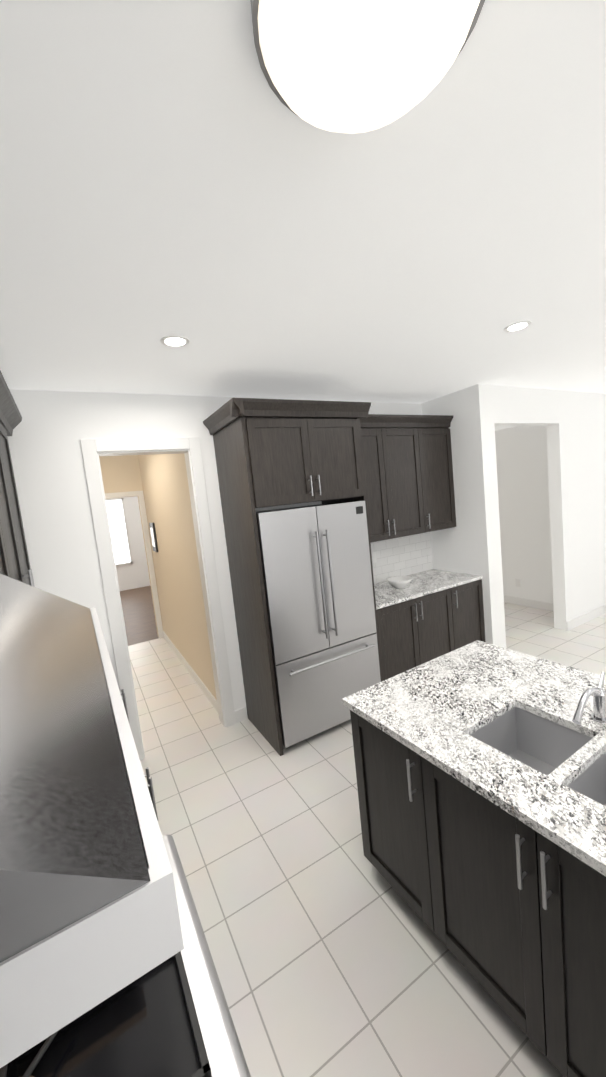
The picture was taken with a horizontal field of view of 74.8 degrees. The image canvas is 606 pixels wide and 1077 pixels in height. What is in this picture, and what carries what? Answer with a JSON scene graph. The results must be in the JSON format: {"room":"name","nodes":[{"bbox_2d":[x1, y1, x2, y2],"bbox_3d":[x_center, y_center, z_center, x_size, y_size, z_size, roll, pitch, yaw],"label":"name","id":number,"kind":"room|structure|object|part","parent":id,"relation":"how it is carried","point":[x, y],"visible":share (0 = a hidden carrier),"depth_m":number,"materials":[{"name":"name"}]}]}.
{"room":"kitchen","nodes":[
{"label":"kitchen","id":0,"kind":"room"},
{"bbox_2d":[99,455,158,636],"bbox_3d":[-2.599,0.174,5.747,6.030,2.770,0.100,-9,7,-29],"label":"wall","id":1,"kind":"structure","parent":0,"point":[119,473],"depth_m":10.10,"materials":[{"name":"beige paint"}]},
{"bbox_2d":[106,498,132,565],"bbox_3d":[-5.112,-0.091,9.752,1.500,1.700,0.040,-9,7,-29],"label":"living room window","id":2,"kind":"structure","parent":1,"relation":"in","point":[119,530],"depth_m":10.01,"materials":[{"name":"white glass"}]},
{"bbox_2d":[135,453,216,699],"bbox_3d":[-1.517,0.174,4.651,0.125,2.770,2.850,-9,7,-29],"label":"wall","id":3,"kind":"structure","parent":0,"point":[160,481],"depth_m":4.33,"materials":[{"name":"beige paint"}]},
{"bbox_2d":[149,523,157,551],"bbox_3d":[-2.062,-0.019,5.466,0.027,0.400,0.300,-9,7,-29],"label":"picture frame","id":4,"kind":"object","parent":3,"relation":"attached to","point":[153,537],"visible":1,"depth_m":5.38,"materials":[{"name":"black"}]},
{"bbox_2d":[80,437,235,760],"bbox_3d":[-1.809,0.396,4.411,0.845,2.440,3.018,-9,7,-29],"label":"door frame","id":5,"kind":"structure","parent":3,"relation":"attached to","point":[93,450],"depth_m":3.15,"materials":[{"name":"white wood"}]},
{"bbox_2d":[7,389,432,725],"bbox_3d":[-0.424,0.174,3.548,4.529,2.770,0.144,-9,7,-29],"label":"wall","id":6,"kind":"structure","parent":0,"point":[51,429],"depth_m":2.83,"materials":[{"name":"white paint"}]},
{"bbox_2d":[371,551,376,562],"bbox_3d":[0.732,0.195,4.116,0.070,0.115,0.006,-9,7,-29],"label":"electrical outlet plate","id":7,"kind":"object","parent":6,"relation":"attached to","point":[374,560],"depth_m":4.12,"materials":[{"name":"white plastic"}]},
{"bbox_2d":[360,414,431,542],"bbox_3d":[0.703,-0.569,3.858,0.983,1.144,0.364,-9,7,-29],"label":"upper cabinet","id":8,"kind":"object","parent":6,"relation":"attached to","point":[408,471],"depth_m":3.75,"materials":[{"name":"brown wood"}]},
{"bbox_2d":[424,415,455,530],"bbox_3d":[1.251,-0.657,4.163,0.521,1.144,0.364,-9,7,-29],"label":"upper cabinet","id":9,"kind":"object","parent":6,"relation":"attached to","point":[437,436],"depth_m":4.04,"materials":[{"name":"brown wood"}]},
{"bbox_2d":[0,0,605,402],"bbox_3d":[0.718,-1.495,4.616,7.679,0.080,14.800,-9,7,-29],"label":"ceiling","id":10,"kind":"structure","parent":0,"point":[172,167],"depth_m":1.27,"materials":[{"name":"white paint"}]},
{"bbox_2d":[160,321,531,346],"bbox_3d":[1.428,-1.248,1.919,3.670,0.006,2.540,-9,7,-29],"label":"recessed lights","id":11,"kind":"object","parent":10,"relation":"attached to","point":[175,341],"depth_m":2.15,"materials":[{"name":"white"}]},
{"bbox_2d":[250,0,484,133],"bbox_3d":[0.124,-0.932,0.742,0.430,0.124,0.430,-9,7,-29],"label":"dome ceiling light","id":12,"kind":"object","parent":10,"relation":"attached to","point":[351,66],"visible":1,"depth_m":0.72,"materials":[{"name":"white glass"}]},
{"bbox_2d":[120,586,605,1076],"bbox_3d":[0.266,1.435,4.489,9.400,0.060,14.800,-9,7,-29],"label":"floor","id":13,"kind":"structure","parent":0,"point":[332,954],"depth_m":1.86,"materials":[{"name":"tile"}]},
{"bbox_2d":[121,689,127,712],"bbox_3d":[-1.345,1.368,2.162,0.771,0.878,0.940,-9,7,-29],"label":"base cabinet","id":14,"kind":"object","parent":13,"relation":"on","point":[123,694],"depth_m":2.31,"materials":[{"name":"wood"}]},
{"bbox_2d":[0,835,250,1076],"bbox_3d":[-0.435,1.383,0.660,0.804,0.966,0.922,-9,7,-29],"label":"range","id":15,"kind":"object","parent":13,"relation":"on","point":[170,1017],"visible":0.56,"depth_m":0.73,"materials":[{"name":"silver metal"}]},
{"bbox_2d":[126,713,157,820],"bbox_3d":[-0.940,1.399,1.443,0.771,0.878,0.952,-9,7,-29],"label":"base cabinet","id":16,"kind":"object","parent":13,"relation":"on","point":[147,774],"depth_m":1.56,"materials":[{"name":"brown wood"}]},
{"bbox_2d":[203,398,381,755],"bbox_3d":[-0.004,0.260,3.294,1.152,2.565,0.716,-9,7,-29],"label":"cabinet","id":17,"kind":"object","parent":13,"relation":"on","point":[273,452],"visible":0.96,"depth_m":2.95,"materials":[{"name":"brown wood"}]},
{"bbox_2d":[256,501,380,748],"bbox_3d":[0.053,0.640,3.302,0.936,1.800,0.676,-9,7,-29],"label":"fridge","id":18,"kind":"object","parent":13,"relation":"on","point":[316,569],"visible":0.69,"depth_m":3.01,"materials":[{"name":"silver metal"}]},
{"bbox_2d":[376,587,459,680],"bbox_3d":[0.927,0.954,3.896,0.983,0.878,0.634,-9,7,-29],"label":"base cabinet","id":19,"kind":"object","parent":13,"relation":"on","point":[415,632],"depth_m":3.59,"materials":[{"name":"brown wood"}]},
{"bbox_2d":[374,569,482,609],"bbox_3d":[1.057,0.475,3.942,1.385,0.031,0.644,-9,7,-29],"label":"countertop","id":20,"kind":"structure","parent":19,"relation":"on","point":[420,584],"depth_m":3.85,"materials":[{"name":"white stone"}]},
{"bbox_2d":[386,576,411,587],"bbox_3d":[0.945,0.435,3.875,0.250,0.085,0.250,-9,7,-29],"label":"bowl","id":21,"kind":"object","parent":20,"relation":"on","point":[399,581],"visible":0.98,"depth_m":3.85,"materials":[{"name":"white ceramic"}]},
{"bbox_2d":[456,579,485,646],"bbox_3d":[1.475,0.865,4.201,0.521,0.878,0.634,-9,7,-29],"label":"base cabinet","id":22,"kind":"object","parent":13,"relation":"on","point":[472,626],"depth_m":3.96,"materials":[{"name":"brown wood"}]},
{"bbox_2d":[342,640,605,1076],"bbox_3d":[1.450,1.192,0.882,1.133,0.910,3.076,-9,7,-29],"label":"kitchen island","id":23,"kind":"object","parent":13,"relation":"on","point":[508,909],"depth_m":1.39,"materials":[{"name":"brown wood"}]},
{"bbox_3d":[1.422,0.857,0.852,1.118,0.236,3.076,-9,7,-29],"label":"kitchen island top","id":24,"kind":"part","parent":23,"relation":"part of","materials":[{"name":"white stone"}]},
{"bbox_2d":[572,672,605,724],"bbox_3d":[1.050,0.627,1.454,0.320,0.175,0.091,-9,7,-29],"label":"faucet","id":25,"kind":"object","parent":23,"relation":"on","point":[598,714],"visible":1,"depth_m":1.50,"materials":[{"name":"silver metal"}]},
{"bbox_2d":[495,426,514,430],"bbox_3d":[2.446,-1.664,5.998,3.310,0.219,2.880,-9,7,-29],"label":"ceiling","id":26,"kind":"structure","parent":0,"point":[499,427],"depth_m":5.46,"materials":[{"name":"white paint"}]},
{"bbox_2d":[421,384,605,647],"bbox_3d":[3.116,-0.346,5.032,3.450,2.770,0.720,-9,7,-29],"label":"wall","id":27,"kind":"structure","parent":0,"point":[574,422],"depth_m":4.38,"materials":[{"name":"white paint"}]},
{"bbox_2d":[566,604,605,630],"bbox_3d":[4.019,0.889,5.174,2.095,0.110,0.014,-9,7,-29],"label":"baseboard","id":28,"kind":"structure","parent":27,"relation":"attached to","point":[597,612],"depth_m":4.86,"materials":[{"name":"white"}]},
{"bbox_2d":[495,426,552,602],"bbox_3d":[3.121,-0.297,5.629,0.120,2.550,1.470,-9,7,-29],"label":"wall","id":29,"kind":"structure","parent":0,"point":[523,485],"depth_m":5.51,"materials":[{"name":"white paint"}]},
{"bbox_2d":[515,579,520,586],"bbox_3d":[3.125,0.647,5.760,0.006,0.115,0.070,-9,7,-29],"label":"electrical outlet plate","id":30,"kind":"object","parent":29,"relation":"attached to","point":[518,584],"depth_m":5.76,"materials":[{"name":"white plastic"}]},
{"bbox_2d":[504,595,553,611],"bbox_3d":[3.188,0.920,5.720,0.014,0.110,1.470,-9,7,-29],"label":"baseboard","id":31,"kind":"structure","parent":29,"relation":"attached to","point":[508,599],"depth_m":5.64,"materials":[{"name":"white wood"}]},
{"bbox_3d":[-0.480,0.589,-0.445,0.260,2.770,7.041,-9,7,-29],"label":"wall","id":32,"kind":"structure","parent":0,"visible":0},
{"bbox_2d":[0,466,23,582],"bbox_3d":[-1.211,-0.118,1.139,0.430,1.163,1.016,-9,7,-29],"label":"upper cabinet","id":33,"kind":"object","parent":32,"relation":"attached to","point":[14,561],"depth_m":1.85,"materials":[{"name":"brown wood"}]},
{"bbox_2d":[12,410,19,425],"bbox_3d":[-1.899,-0.171,2.356,0.429,1.163,0.259,-9,7,-29],"label":"upper cabinet","id":34,"kind":"object","parent":32,"relation":"attached to","point":[13,411],"depth_m":2.35,"materials":[{"name":"brown wood"}]},
{"bbox_2d":[0,390,34,586],"bbox_3d":[-1.633,-0.151,1.886,0.429,1.163,0.938,-9,7,-29],"label":"upper cabinet","id":35,"kind":"object","parent":32,"relation":"attached to","point":[7,423],"depth_m":2.21,"materials":[{"name":"brown wood"}]},
{"bbox_2d":[0,574,183,1067],"bbox_3d":[-0.602,0.174,0.471,0.676,0.246,0.918,-9,7,-29],"label":"range hood","id":36,"kind":"object","parent":32,"relation":"attached to","point":[89,917],"visible":1,"depth_m":0.26,"materials":[{"name":"silver metal"}]}
]}

